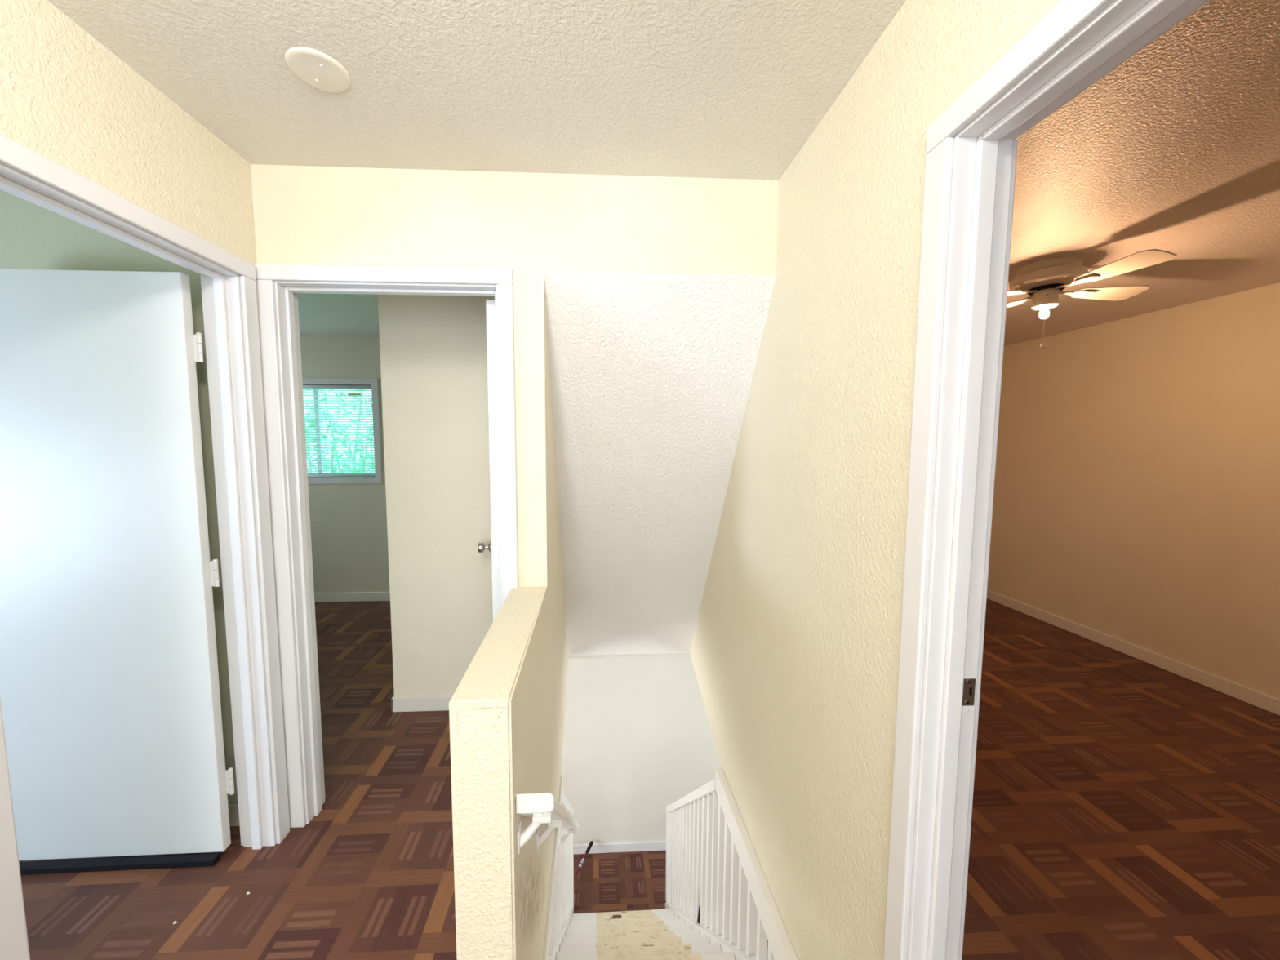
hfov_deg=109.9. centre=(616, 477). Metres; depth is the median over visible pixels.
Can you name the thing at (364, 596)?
baseboard
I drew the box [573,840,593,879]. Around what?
handle
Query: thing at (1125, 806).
floor
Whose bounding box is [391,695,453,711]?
baseboard
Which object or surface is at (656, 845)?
baseboard
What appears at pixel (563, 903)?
balustrade
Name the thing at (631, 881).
floor
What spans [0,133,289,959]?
door
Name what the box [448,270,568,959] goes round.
wall
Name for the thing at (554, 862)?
trim
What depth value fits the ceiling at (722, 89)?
1.16 m
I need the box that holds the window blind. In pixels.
[302,385,375,476]
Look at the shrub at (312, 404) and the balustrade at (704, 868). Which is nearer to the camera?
the balustrade at (704, 868)
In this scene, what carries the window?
in the wall at (348, 522)
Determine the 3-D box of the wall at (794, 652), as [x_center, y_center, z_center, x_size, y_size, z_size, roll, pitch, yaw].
[0.668,0.282,1.248,0.106,2.717,6.774,0,5,-3]
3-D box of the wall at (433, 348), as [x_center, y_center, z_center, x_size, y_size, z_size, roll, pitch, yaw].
[-0.869,0.002,3.265,0.790,2.430,1.761,0,5,-3]
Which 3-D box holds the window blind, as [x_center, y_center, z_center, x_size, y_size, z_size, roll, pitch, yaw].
[-2.709,-0.417,4.057,1.027,0.825,0.043,0,5,-3]
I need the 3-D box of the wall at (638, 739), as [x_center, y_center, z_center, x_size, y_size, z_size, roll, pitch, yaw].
[-0.067,2.485,4.525,6.300,2.679,0.100,0,5,-3]
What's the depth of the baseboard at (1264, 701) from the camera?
2.97 m
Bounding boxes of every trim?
[542,775,563,959]
[715,768,797,959]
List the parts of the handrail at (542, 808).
rail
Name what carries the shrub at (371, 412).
on the ground
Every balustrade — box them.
[548,793,573,959]
[665,778,774,959]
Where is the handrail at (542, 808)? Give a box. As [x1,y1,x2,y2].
[515,792,578,853]
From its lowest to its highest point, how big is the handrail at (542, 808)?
1.411 m
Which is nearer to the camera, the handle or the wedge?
the wedge
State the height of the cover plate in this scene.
0.008 m
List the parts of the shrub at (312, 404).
stem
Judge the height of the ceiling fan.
0.407 m
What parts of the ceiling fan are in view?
blade, pull knob, pull chain, bulb, blade, blade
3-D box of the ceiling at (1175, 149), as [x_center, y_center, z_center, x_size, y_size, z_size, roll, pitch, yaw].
[2.206,-0.991,1.248,2.988,0.060,6.824,0,5,-3]
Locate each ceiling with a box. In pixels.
[48,0,906,180]
[297,293,379,337]
[543,271,776,655]
[568,653,690,658]
[1004,0,1279,346]
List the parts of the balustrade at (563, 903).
rail, newel post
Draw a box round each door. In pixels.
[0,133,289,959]
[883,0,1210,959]
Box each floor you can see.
[18,599,1279,959]
[573,849,768,959]
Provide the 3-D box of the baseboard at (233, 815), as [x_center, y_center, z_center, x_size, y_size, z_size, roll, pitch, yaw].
[-2.574,1.305,1.673,2.416,0.085,0.012,0,5,-3]
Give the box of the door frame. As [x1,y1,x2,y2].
[254,264,518,827]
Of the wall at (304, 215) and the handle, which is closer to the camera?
the wall at (304, 215)
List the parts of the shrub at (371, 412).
stem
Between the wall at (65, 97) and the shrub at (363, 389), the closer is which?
the wall at (65, 97)
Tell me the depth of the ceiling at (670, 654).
3.19 m
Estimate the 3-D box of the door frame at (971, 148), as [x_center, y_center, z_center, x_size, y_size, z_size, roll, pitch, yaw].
[0.705,0.388,0.535,0.140,2.100,0.886,0,5,-3]
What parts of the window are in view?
frame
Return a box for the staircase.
[549,902,755,959]
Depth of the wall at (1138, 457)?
2.98 m
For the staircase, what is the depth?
2.51 m
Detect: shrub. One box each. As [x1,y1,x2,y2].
[302,389,374,473]
[304,404,371,473]
[348,412,374,473]
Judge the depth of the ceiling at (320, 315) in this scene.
3.27 m
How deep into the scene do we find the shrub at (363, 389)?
8.63 m
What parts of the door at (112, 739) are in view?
casing leg, casing leg, casing leg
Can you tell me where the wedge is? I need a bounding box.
[697,905,700,924]
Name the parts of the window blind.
ladder cord, rail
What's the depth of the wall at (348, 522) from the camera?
4.10 m
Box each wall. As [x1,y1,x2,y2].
[0,0,257,265]
[0,164,778,804]
[300,336,390,592]
[377,294,494,697]
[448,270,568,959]
[560,656,722,844]
[689,0,1062,959]
[986,282,1279,699]
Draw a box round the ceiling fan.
[1006,248,1177,349]
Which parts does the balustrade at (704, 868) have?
newel post, rail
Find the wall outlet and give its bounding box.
[1069,582,1079,599]
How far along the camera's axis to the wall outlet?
3.47 m
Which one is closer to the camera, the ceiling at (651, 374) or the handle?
the ceiling at (651, 374)
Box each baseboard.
[228,804,239,826]
[314,591,390,602]
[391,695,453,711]
[573,840,666,854]
[986,589,1279,715]
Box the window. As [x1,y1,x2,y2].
[302,377,382,484]
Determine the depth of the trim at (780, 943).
1.82 m
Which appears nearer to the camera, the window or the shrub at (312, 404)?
the window
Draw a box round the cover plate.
[284,46,351,93]

